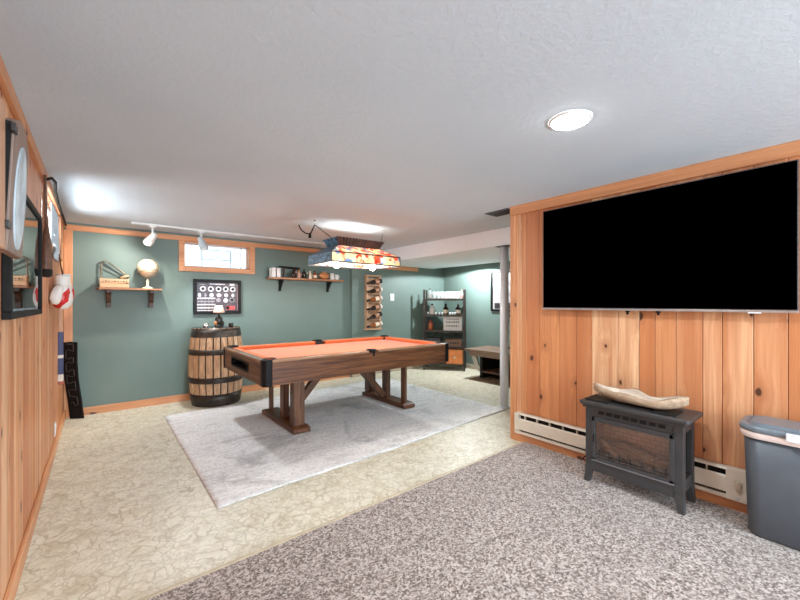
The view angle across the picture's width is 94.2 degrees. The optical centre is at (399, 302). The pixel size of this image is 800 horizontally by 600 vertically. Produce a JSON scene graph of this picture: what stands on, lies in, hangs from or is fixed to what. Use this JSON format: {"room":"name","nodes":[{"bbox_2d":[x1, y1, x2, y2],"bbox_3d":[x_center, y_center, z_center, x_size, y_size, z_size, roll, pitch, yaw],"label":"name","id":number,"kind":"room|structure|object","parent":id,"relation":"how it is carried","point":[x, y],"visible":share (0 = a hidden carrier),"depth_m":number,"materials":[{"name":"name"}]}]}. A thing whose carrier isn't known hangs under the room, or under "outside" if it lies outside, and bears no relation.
{"room":"basement game room","nodes":[
{"label":"basement game room","id":0,"kind":"room"},
{"bbox_2d":[0,88,63,599],"bbox_3d":[-1.147,0.182,0.898,0.070,2.135,8.040,0,0,-39],"label":"wall","id":1,"kind":"structure","parent":0,"point":[31,396],"depth_m":1.89,"materials":[{"name":"brown wood"}]},
{"bbox_2d":[0,96,28,258],"bbox_3d":[-1.083,-0.361,0.960,0.105,0.419,0.815,0,0,-39],"label":"upper cabinet","id":2,"kind":"object","parent":1,"relation":"attached to","point":[14,151],"visible":1,"depth_m":1.10,"materials":[{"name":"brown wood"}]},
{"bbox_2d":[1,194,41,319],"bbox_3d":[-1.844,-0.225,1.836,0.029,0.580,1.025,0,0,-39],"label":"mirror","id":3,"kind":"object","parent":1,"relation":"attached to","point":[21,279],"visible":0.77,"depth_m":1.80,"materials":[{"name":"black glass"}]},
{"bbox_2d":[13,307,37,310],"bbox_3d":[-1.848,-0.225,1.832,0.004,0.520,0.965,0,0,-39],"label":"picture","id":4,"kind":"object","parent":3,"relation":"attached to","point":[14,308],"depth_m":1.79},
{"bbox_2d":[0,54,65,227],"bbox_3d":[-1.112,-0.853,0.927,0.022,0.065,8.040,0,0,-39],"label":"trim","id":5,"kind":"structure","parent":1,"relation":"attached to","point":[6,86],"depth_m":1.70,"materials":[{"name":"brown wood"}]},
{"bbox_2d":[3,410,65,599],"bbox_3d":[-1.113,1.208,0.925,0.018,0.085,8.040,0,0,-39],"label":"baseboard","id":6,"kind":"structure","parent":1,"relation":"attached to","point":[13,584],"depth_m":1.97,"materials":[{"name":"brown wood"}]},
{"bbox_2d":[42,175,52,276],"bbox_3d":[-2.266,-0.493,2.385,0.060,0.655,0.114,0,0,-39],"label":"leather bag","id":7,"kind":"object","parent":1,"relation":"hanging from","point":[47,257],"visible":0.92,"depth_m":2.36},
{"bbox_2d":[42,181,61,261],"bbox_3d":[-2.832,-0.605,2.994,0.087,0.430,1.340,0,0,-39],"label":"picture frame","id":8,"kind":"structure","parent":1,"relation":"in","point":[48,210],"depth_m":3.27,"materials":[{"name":"white plastic"}]},
{"bbox_2d":[50,202,59,261],"bbox_3d":[-2.677,-0.525,2.888,0.028,0.390,0.622,0,0,-39],"label":"cloth","id":9,"kind":"object","parent":8,"relation":"hanging from","point":[54,233],"visible":1,"depth_m":2.86,"materials":[{"name":"white fabric"}]},
{"bbox_2d":[46,177,66,225],"bbox_3d":[-2.888,-0.825,3.165,0.052,0.048,1.846,0,0,-39],"label":"cable","id":10,"kind":"object","parent":1,"relation":"attached to","point":[48,178],"visible":0.95,"depth_m":2.87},
{"bbox_2d":[49,254,72,308],"bbox_3d":[-2.647,-0.168,2.912,0.128,0.435,0.209,0,0,-31],"label":"glove","id":11,"kind":"object","parent":1,"relation":"hanging from","point":[61,295],"visible":1,"depth_m":2.88,"materials":[{"name":"white leather"}]},
{"bbox_2d":[58,309,63,384],"bbox_3d":[-3.172,0.305,3.478,0.038,0.910,0.044,0,0,-39],"label":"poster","id":12,"kind":"object","parent":1,"relation":"attached to","point":[60,311],"visible":0.9,"depth_m":3.46,"materials":[{"name":"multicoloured paper"}]},
{"bbox_3d":[-2.820,-0.393,3.062,0.062,0.091,0.130,0,0,-39],"label":"wall hook","id":13,"kind":"object","parent":1,"relation":"attached to","visible":0},
{"bbox_2d":[54,266,73,299],"bbox_3d":[-2.806,-0.193,3.109,0.206,0.435,0.136,0,0,17],"label":"glove","id":14,"kind":"object","parent":13,"relation":"hanging from","point":[72,288],"visible":0.16,"depth_m":3.12,"materials":[{"name":"white leather"}]},
{"bbox_2d":[64,222,443,407],"bbox_3d":[-1.413,0.182,5.905,5.970,2.135,0.230,0,0,-39],"label":"wall","id":15,"kind":"structure","parent":0,"point":[129,350],"depth_m":4.70,"materials":[{"name":"green paint"}]},
{"bbox_2d":[64,230,72,410],"bbox_3d":[-3.617,0.185,4.055,0.074,1.960,0.024,0,0,-39],"label":"trim","id":16,"kind":"structure","parent":15,"relation":"attached to","point":[68,234],"depth_m":4.05,"materials":[{"name":"brown wood"}]},
{"bbox_2d":[96,287,161,307],"bbox_3d":[-3.121,-0.059,4.312,0.629,0.222,0.249,0,0,-39],"label":"wall shelf","id":17,"kind":"object","parent":15,"relation":"attached to","point":[108,290],"visible":1,"depth_m":4.25,"materials":[{"name":"brown wood"}]},
{"bbox_2d":[100,278,128,287],"bbox_3d":[-3.234,-0.223,4.213,0.260,0.105,0.152,0,0,-39],"label":"wooden crate","id":18,"kind":"object","parent":17,"relation":"on","point":[107,283],"visible":0.82,"depth_m":4.16,"materials":[{"name":"brown wood"}]},
{"bbox_2d":[100,260,128,278],"bbox_3d":[-3.274,-0.335,4.279,0.267,0.306,0.036,0,0,-39],"label":"saw","id":19,"kind":"object","parent":18,"relation":"on","point":[124,275],"visible":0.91,"depth_m":4.27,"materials":[{"name":"grey metal"}]},
{"bbox_2d":[136,259,159,287],"bbox_3d":[-2.984,-0.349,4.404,0.238,0.358,0.232,0,0,-39],"label":"desk globe","id":20,"kind":"object","parent":17,"relation":"on","point":[146,267],"visible":0.96,"depth_m":4.35,"materials":[{"name":"beige paper"}]},
{"bbox_2d":[66,224,321,252],"bbox_3d":[-2.090,-0.827,5.296,3.968,0.063,0.022,0,0,-39],"label":"trim","id":21,"kind":"structure","parent":15,"relation":"attached to","point":[69,226],"depth_m":4.72,"materials":[{"name":"brown wood"}]},
{"bbox_2d":[66,375,349,417],"bbox_3d":[-2.242,1.208,5.177,3.589,0.085,0.016,0,0,-39],"label":"baseboard","id":22,"kind":"structure","parent":15,"relation":"attached to","point":[183,397],"depth_m":4.50,"materials":[{"name":"brown wood"}]},
{"bbox_2d":[193,279,240,313],"bbox_3d":[-2.446,-0.083,5.000,0.591,0.459,0.030,0,0,-39],"label":"framed print","id":23,"kind":"object","parent":15,"relation":"attached to","point":[207,293],"visible":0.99,"depth_m":4.99,"materials":[{"name":"black plastic"}]},
{"bbox_2d":[179,240,254,273],"bbox_3d":[-2.485,-0.603,5.070,0.942,0.390,0.173,0,0,-39],"label":"window","id":24,"kind":"structure","parent":15,"relation":"in","point":[249,251],"depth_m":5.06,"materials":[{"name":"brown wood"}]},
{"bbox_2d":[266,277,343,291],"bbox_3d":[-1.422,-0.273,5.698,1.224,0.191,0.239,0,0,-39],"label":"wall shelf","id":25,"kind":"object","parent":15,"relation":"attached to","point":[281,279],"visible":1,"depth_m":5.61,"materials":[{"name":"brown wood"}]},
{"bbox_2d":[269,268,275,276],"bbox_3d":[-1.827,-0.435,5.330,0.054,0.135,0.121,0,0,-39],"label":"book","id":26,"kind":"object","parent":25,"relation":"on","point":[272,271],"visible":0.9,"depth_m":5.29,"materials":[{"name":"white paper"}]},
{"bbox_2d":[276,268,280,276],"bbox_3d":[-1.773,-0.433,5.374,0.054,0.131,0.121,0,0,-39],"label":"book","id":27,"kind":"object","parent":25,"relation":"on","point":[278,270],"visible":0.78,"depth_m":5.33,"materials":[{"name":"white paper"}]},
{"bbox_2d":[279,266,299,277],"bbox_3d":[-1.647,-0.457,5.541,0.308,0.178,0.044,0,0,-39],"label":"spyglass","id":28,"kind":"object","parent":25,"relation":"on","point":[283,267],"visible":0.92,"depth_m":5.51,"materials":[{"name":"black metal"}]},
{"bbox_2d":[291,270,295,277],"bbox_3d":[-1.567,-0.425,5.477,0.064,0.115,0.063,0,0,-39],"label":"bottle","id":29,"kind":"object","parent":25,"relation":"on","point":[293,274],"visible":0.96,"depth_m":5.46,"materials":[{"name":"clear glass"}]},
{"bbox_2d":[302,269,305,277],"bbox_3d":[-1.442,-0.441,5.592,0.060,0.145,0.059,0,0,-39],"label":"bottle","id":30,"kind":"object","parent":25,"relation":"on","point":[303,272],"visible":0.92,"depth_m":5.57,"materials":[{"name":"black glass"}]},
{"bbox_2d":[319,272,328,278],"bbox_3d":[-1.182,-0.427,5.803,0.216,0.119,0.125,0,0,-39],"label":"football","id":31,"kind":"object","parent":25,"relation":"on","point":[323,275],"visible":0.97,"depth_m":5.75,"materials":[{"name":"beige leather"}]},
{"bbox_2d":[364,275,381,329],"bbox_3d":[-0.471,-0.009,6.466,0.320,0.947,0.084,0,0,-39],"label":"rack","id":32,"kind":"object","parent":15,"relation":"attached to","point":[367,287],"visible":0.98,"depth_m":6.46,"materials":[{"name":"brown wood"}]},
{"bbox_2d":[367,312,381,319],"bbox_3d":[-0.440,0.221,6.418,0.305,0.145,0.078,0,0,-39],"label":"wine bottle","id":33,"kind":"object","parent":32,"relation":"in","point":[378,314],"visible":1,"depth_m":6.40,"materials":[{"name":"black glass"}]},
{"bbox_2d":[367,287,382,292],"bbox_3d":[-0.441,-0.223,6.417,0.308,0.106,0.078,0,0,-39],"label":"wine bottle","id":34,"kind":"object","parent":32,"relation":"in","point":[375,290],"visible":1,"depth_m":6.41,"materials":[{"name":"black glass"}]},
{"bbox_2d":[367,279,382,284],"bbox_3d":[-0.441,-0.371,6.417,0.308,0.106,0.078,0,0,-39],"label":"wine bottle","id":35,"kind":"object","parent":32,"relation":"in","point":[377,281],"visible":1,"depth_m":6.40,"materials":[{"name":"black glass"}]},
{"bbox_2d":[367,304,382,309],"bbox_3d":[-0.441,0.073,6.417,0.308,0.106,0.078,0,0,-39],"label":"wine bottle","id":36,"kind":"object","parent":32,"relation":"in","point":[379,306],"visible":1,"depth_m":6.40,"materials":[{"name":"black glass"}]},
{"bbox_2d":[367,296,382,301],"bbox_3d":[-0.441,-0.075,6.417,0.308,0.106,0.078,0,0,-39],"label":"wine bottle","id":37,"kind":"object","parent":32,"relation":"in","point":[377,298],"visible":1,"depth_m":6.40,"materials":[{"name":"black glass"}]},
{"bbox_2d":[367,321,382,327],"bbox_3d":[-0.441,0.369,6.417,0.308,0.106,0.078,0,0,-39],"label":"wine bottle","id":38,"kind":"object","parent":32,"relation":"in","point":[379,323],"visible":1,"depth_m":6.40,"materials":[{"name":"black glass"}]},
{"bbox_2d":[387,266,417,271],"bbox_3d":[-0.226,-0.641,6.701,1.463,0.073,0.030,0,0,-39],"label":"trim","id":39,"kind":"structure","parent":15,"relation":"attached to","point":[402,268],"depth_m":6.95,"materials":[{"name":"brown wood"}]},
{"bbox_2d":[15,365,519,599],"bbox_3d":[1.093,1.300,2.716,6.300,0.100,8.440,0,0,-39],"label":"floor","id":40,"kind":"structure","parent":0,"point":[125,513],"depth_m":2.39,"materials":[{"name":"beige tile"}]},
{"bbox_2d":[63,342,83,418],"bbox_3d":[-3.532,0.834,4.025,0.203,0.831,0.035,0,0,-9],"label":"sign","id":41,"kind":"object","parent":40,"relation":"on","point":[71,377],"visible":0.91,"depth_m":4.01,"materials":[{"name":"black plastic"}]},
{"bbox_2d":[188,325,242,407],"bbox_3d":[-2.324,0.774,4.711,0.632,0.951,0.632,0,0,-39],"label":"barrel","id":42,"kind":"object","parent":40,"relation":"on","point":[211,384],"visible":0.86,"depth_m":4.45,"materials":[{"name":"brown wood"}]},
{"bbox_2d":[213,305,224,326],"bbox_3d":[-2.298,0.165,4.719,0.132,0.268,0.132,0,0,-39],"label":"table lamp","id":43,"kind":"object","parent":42,"relation":"on","point":[218,322],"visible":1,"depth_m":4.68,"materials":[{"name":"black metal"}]},
{"bbox_2d":[138,442,523,599],"bbox_3d":[-0.156,1.242,2.295,3.230,0.016,0.024,0,0,-39],"label":"trim","id":44,"kind":"structure","parent":40,"relation":"on","point":[451,471],"depth_m":1.98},
{"bbox_2d":[164,378,505,508],"bbox_3d":[-0.676,1.244,4.217,3.140,0.012,2.521,0,0,-39],"label":"area rug","id":45,"kind":"object","parent":40,"relation":"on","point":[238,453],"visible":0.84,"depth_m":3.57,"materials":[{"name":"grey carpet"}]},
{"bbox_2d":[223,335,448,434],"bbox_3d":[-0.679,0.856,4.343,2.268,0.764,1.309,0,0,-39],"label":"pool table","id":46,"kind":"object","parent":45,"relation":"on","point":[292,363],"visible":1,"depth_m":3.89,"materials":[{"name":"brown wood"}]},
{"bbox_2d":[234,348,268,357],"bbox_3d":[-1.488,0.519,3.687,0.053,0.061,1.130,0,0,-39],"label":"cushion","id":47,"kind":"object","parent":46,"relation":"on","point":[239,349],"depth_m":3.61,"materials":[{"name":"orange fabric"}]},
{"bbox_2d":[238,341,314,349],"bbox_3d":[-1.466,0.519,4.428,0.975,0.061,0.053,0,0,-39],"label":"cushion","id":48,"kind":"object","parent":46,"relation":"on","point":[293,344],"depth_m":4.41,"materials":[{"name":"orange fabric"}]},
{"bbox_2d":[277,350,362,358],"bbox_3d":[-0.758,0.519,3.556,0.975,0.061,0.053,0,0,-39],"label":"cushion","id":49,"kind":"object","parent":46,"relation":"on","point":[357,350],"depth_m":3.53,"materials":[{"name":"orange fabric"}]},
{"bbox_2d":[324,337,383,343],"bbox_3d":[-0.600,0.519,5.130,0.975,0.061,0.053,0,0,-39],"label":"cushion","id":50,"kind":"object","parent":46,"relation":"on","point":[334,341],"depth_m":5.08,"materials":[{"name":"orange fabric"}]},
{"bbox_2d":[376,343,435,351],"bbox_3d":[0.107,0.519,4.259,0.975,0.061,0.053,0,0,-39],"label":"cushion","id":51,"kind":"object","parent":46,"relation":"on","point":[431,343],"depth_m":4.19,"materials":[{"name":"orange fabric"}]},
{"bbox_2d":[385,337,435,343],"bbox_3d":[0.129,0.519,5.000,0.053,0.061,1.130,0,0,-39],"label":"cushion","id":52,"kind":"object","parent":46,"relation":"on","point":[414,341],"depth_m":4.98,"materials":[{"name":"orange fabric"}]},
{"bbox_2d":[423,289,465,371],"bbox_3d":[0.847,0.500,7.026,0.773,1.500,0.324,0,0,13],"label":"shelf unit","id":53,"kind":"object","parent":40,"relation":"on","point":[463,299],"visible":0.84,"depth_m":6.91,"materials":[{"name":"metal"}]},
{"bbox_2d":[428,318,433,329],"bbox_3d":[0.581,0.396,7.074,0.116,0.238,0.114,0,0,1],"label":"bottle","id":54,"kind":"object","parent":53,"relation":"on","point":[430,322],"visible":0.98,"depth_m":7.04,"materials":[{"name":"orange glass"}]},
{"bbox_2d":[430,304,434,313],"bbox_3d":[0.613,0.117,7.056,0.106,0.205,0.104,0,0,-39],"label":"liquor bottle","id":55,"kind":"object","parent":53,"relation":"on","point":[432,309],"visible":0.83,"depth_m":7.02,"materials":[{"name":"clear glass"}]},
{"bbox_2d":[427,337,441,341],"bbox_3d":[0.649,0.730,7.058,0.260,0.150,0.220,0,0,13],"label":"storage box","id":56,"kind":"object","parent":53,"relation":"on","point":[438,339],"visible":0.5,"depth_m":6.96,"materials":[{"name":"grey"}]},
{"bbox_2d":[443,304,448,313],"bbox_3d":[0.861,0.117,6.998,0.106,0.205,0.104,0,0,-39],"label":"liquor bottle","id":57,"kind":"object","parent":53,"relation":"on","point":[445,309],"visible":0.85,"depth_m":6.96,"materials":[{"name":"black glass"}]},
{"bbox_2d":[443,316,461,330],"bbox_3d":[0.983,0.380,6.948,0.340,0.270,0.026,0,0,13],"label":"framed sign","id":58,"kind":"object","parent":53,"relation":"on","point":[450,323],"visible":0.93,"depth_m":6.94,"materials":[{"name":"white paper"}]},
{"bbox_2d":[445,339,461,346],"bbox_3d":[1.009,0.743,6.972,0.300,0.125,0.224,0,0,13],"label":"crate","id":59,"kind":"object","parent":53,"relation":"on","point":[452,342],"visible":0.8,"depth_m":6.87,"materials":[{"name":"brown wood"}]},
{"bbox_2d":[446,348,462,363],"bbox_3d":[1.027,0.995,6.960,0.300,0.270,0.260,0,0,13],"label":"storage bin","id":60,"kind":"object","parent":53,"relation":"on","point":[455,354],"visible":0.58,"depth_m":6.85,"materials":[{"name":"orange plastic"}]},
{"bbox_2d":[455,304,460,314],"bbox_3d":[1.085,0.117,6.946,0.106,0.205,0.104,0,0,-39],"label":"liquor bottle","id":61,"kind":"object","parent":53,"relation":"on","point":[457,309],"visible":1,"depth_m":6.91,"materials":[{"name":"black glass"}]},
{"bbox_2d":[469,375,509,387],"bbox_3d":[1.866,1.243,5.714,0.700,0.014,1.520,0,0,-39],"label":"floor mat","id":62,"kind":"object","parent":40,"relation":"on","point":[495,380],"visible":0.2,"depth_m":6.01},
{"bbox_2d":[465,346,509,377],"bbox_3d":[1.906,0.993,5.792,0.656,0.455,1.790,0,0,-39],"label":"table","id":63,"kind":"object","parent":62,"relation":"on","point":[489,365],"visible":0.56,"depth_m":6.12,"materials":[{"name":"brown wood"}]},
{"bbox_2d":[482,367,509,376],"bbox_3d":[1.947,1.115,5.741,0.540,0.030,1.260,0,0,-39],"label":"shelf","id":64,"kind":"object","parent":63,"relation":"attached to","point":[488,370],"depth_m":6.06,"materials":[{"name":"brown wood"}]},
{"bbox_2d":[509,315,509,348],"bbox_3d":[1.933,0.488,6.193,0.110,0.556,0.580,0,0,-39],"label":"panel","id":65,"kind":"object","parent":63,"relation":"on","point":[509,315],"visible":0.08,"depth_m":6.29,"materials":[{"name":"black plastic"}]},
{"bbox_2d":[495,245,509,408],"bbox_3d":[1.248,0.285,4.452,0.150,1.930,0.150,0,0,-39],"label":"support column","id":66,"kind":"structure","parent":40,"relation":"on","point":[504,249],"depth_m":4.41,"materials":[{"name":"white paint"}]},
{"bbox_2d":[0,0,799,249],"bbox_3d":[1.093,-0.935,2.716,6.300,0.100,8.440,0,0,-39],"label":"ceiling","id":67,"kind":"structure","parent":0,"point":[413,121],"depth_m":1.61,"materials":[{"name":"white paint"}]},
{"bbox_2d":[131,221,325,250],"bbox_3d":[-1.954,-0.756,4.810,2.470,0.256,0.148,0,0,-37],"label":"track light","id":68,"kind":"object","parent":67,"relation":"attached to","point":[149,241],"visible":0.97,"depth_m":4.44,"materials":[{"name":"white metal"}]},
{"bbox_2d":[298,220,399,270],"bbox_3d":[-0.574,-0.634,4.307,1.022,0.508,0.581,0,0,-39],"label":"lamp","id":69,"kind":"object","parent":67,"relation":"hanging from","point":[340,252],"visible":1,"depth_m":4.15,"materials":[{"name":"multicoloured glass"}]},
{"bbox_2d":[333,262,339,267],"bbox_3d":[-0.707,-0.455,4.107,0.072,0.150,0.101,0,0,-39],"label":"bulb","id":70,"kind":"object","parent":69,"relation":"attached to","point":[336,264],"depth_m":4.07,"materials":[{"name":"white glass"}]},
{"bbox_2d":[485,208,509,216],"bbox_3d":[0.992,-0.880,3.626,0.190,0.010,0.260,0,0,-39],"label":"ceiling vent","id":71,"kind":"object","parent":67,"relation":"in","point":[506,211],"visible":0.77,"depth_m":3.63,"materials":[{"name":"metal"}]},
{"bbox_2d":[548,110,592,130],"bbox_3d":[0.822,-0.872,1.799,0.196,0.026,0.196,0,0,-39],"label":"recessed light","id":72,"kind":"object","parent":67,"relation":"in","point":[573,119],"visible":1,"depth_m":1.76,"materials":[{"name":"white plastic"}]},
{"bbox_2d":[552,113,588,129],"bbox_3d":[0.822,-0.871,1.799,0.164,0.024,0.164,0,0,-39],"label":"diffuser","id":73,"kind":"object","parent":72,"relation":"attached to","point":[562,121],"depth_m":1.77,"materials":[{"name":"white plastic"}]},
{"bbox_2d":[383,227,509,268],"bbox_3d":[1.518,-0.782,5.199,1.490,0.205,4.560,0,0,-39],"label":"ceiling","id":74,"kind":"structure","parent":0,"point":[476,248],"depth_m":5.33,"materials":[{"name":"white paint"}]},
{"bbox_2d":[147,442,799,599],"bbox_3d":[1.285,1.243,0.582,3.310,0.014,4.484,0,0,-39],"label":"floor","id":75,"kind":"structure","parent":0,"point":[523,521],"depth_m":1.86,"materials":[{"name":"grey carpet"}]},
{"bbox_2d":[580,393,702,515],"bbox_3d":[1.551,0.954,2.455,0.307,0.564,0.652,0,0,-39],"label":"electric fireplace","id":76,"kind":"object","parent":75,"relation":"on","point":[638,446],"visible":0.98,"depth_m":2.38,"materials":[{"name":"grey paint"}]},
{"bbox_2d":[585,395,682,416],"bbox_3d":[1.517,0.667,2.443,0.165,0.010,0.520,0,0,-39],"label":"stand","id":77,"kind":"object","parent":76,"relation":"on","point":[598,398],"visible":0.79,"depth_m":2.40,"materials":[{"name":"wood"}]},
{"bbox_2d":[594,383,688,408],"bbox_3d":[1.551,0.611,2.425,0.208,0.100,0.536,0,0,-39],"label":"bowl","id":78,"kind":"object","parent":77,"relation":"on","point":[634,396],"visible":1,"depth_m":2.38,"materials":[{"name":"beige wood"}]},
{"bbox_2d":[739,415,799,550],"bbox_3d":[2.058,0.932,1.865,0.302,0.608,0.518,0,0,-39],"label":"waste bin","id":79,"kind":"object","parent":75,"relation":"on","point":[772,445],"visible":1,"depth_m":1.90,"materials":[{"name":"plastic"}]},
{"bbox_2d":[444,261,509,367],"bbox_3d":[2.382,0.182,5.888,0.100,2.135,4.740,0,0,-39],"label":"wall","id":80,"kind":"structure","parent":0,"point":[482,324],"depth_m":7.01,"materials":[{"name":"green paint"}]},
{"bbox_2d":[352,364,477,376],"bbox_3d":[1.517,1.208,5.134,2.193,0.085,4.660,0,0,-39],"label":"baseboard","id":81,"kind":"structure","parent":80,"relation":"attached to","point":[470,366],"depth_m":7.01,"materials":[{"name":"beige"}]},
{"bbox_2d":[491,270,509,310],"bbox_3d":[1.874,-0.207,6.409,0.029,0.705,0.750,0,0,-39],"label":"framed poster","id":82,"kind":"object","parent":80,"relation":"attached to","point":[495,276],"visible":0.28,"depth_m":6.61,"materials":[{"name":"black plastic"}]},
{"bbox_2d":[517,156,799,468],"bbox_3d":[2.531,0.182,1.674,0.100,2.135,4.608,0,0,-39],"label":"wall","id":83,"kind":"structure","parent":0,"point":[730,366],"depth_m":2.51,"materials":[{"name":"brown wood"}]},
{"bbox_2d":[510,215,516,438],"bbox_3d":[1.085,0.224,3.451,0.126,2.052,0.061,0,0,-39],"label":"trim","id":84,"kind":"structure","parent":83,"relation":"attached to","point":[513,219],"depth_m":3.41,"materials":[{"name":"brown wood"}]},
{"bbox_2d":[512,431,746,513],"bbox_3d":[2.485,1.211,1.636,0.018,0.078,4.608,0,0,-39],"label":"baseboard","id":85,"kind":"structure","parent":83,"relation":"attached to","point":[700,494],"depth_m":2.92,"materials":[{"name":"brown wood"}]},
{"bbox_2d":[514,411,746,504],"bbox_3d":[1.533,1.076,2.758,0.082,0.184,1.560,0,0,-39],"label":"baseboard heater","id":86,"kind":"object","parent":83,"relation":"attached to","point":[729,482],"visible":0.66,"depth_m":2.87,"materials":[{"name":"beige metal"}]},
{"bbox_2d":[510,140,799,215],"bbox_3d":[2.478,-0.844,1.642,0.022,0.083,4.626,0,0,-39],"label":"trim","id":87,"kind":"structure","parent":83,"relation":"attached to","point":[790,149],"depth_m":2.45,"materials":[{"name":"brown wood"}]},
{"bbox_2d":[543,159,798,314],"bbox_3d":[1.688,-0.344,2.576,0.071,0.852,1.472,0,0,-39],"label":"television","id":88,"kind":"object","parent":83,"relation":"attached to","point":[729,242],"visible":1,"depth_m":2.37,"materials":[{"name":"black"}]},
{"bbox_3d":[-2.580,-0.275,5.717,3.200,0.050,0.950,0,0,-39],"label":"window well","id":89,"kind":"object","parent":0,"visible":0},
{"bbox_2d":[201,249,231,267],"bbox_3d":[-2.634,-0.530,5.339,0.400,0.460,0.050,0,0,-39],"label":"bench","id":90,"kind":"object","parent":89,"relation":"on","point":[230,253],"visible":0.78,"depth_m":5.33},
{"label":"outside","id":91,"kind":"structure","parent":0,"visible":0},
{"bbox_2d":[185,245,244,268],"bbox_3d":[-2.911,-0.700,6.125,3.200,1.500,0.100,0,0,-39],"label":"wall","id":92,"kind":"structure","parent":91,"point":[192,253],"depth_m":5.99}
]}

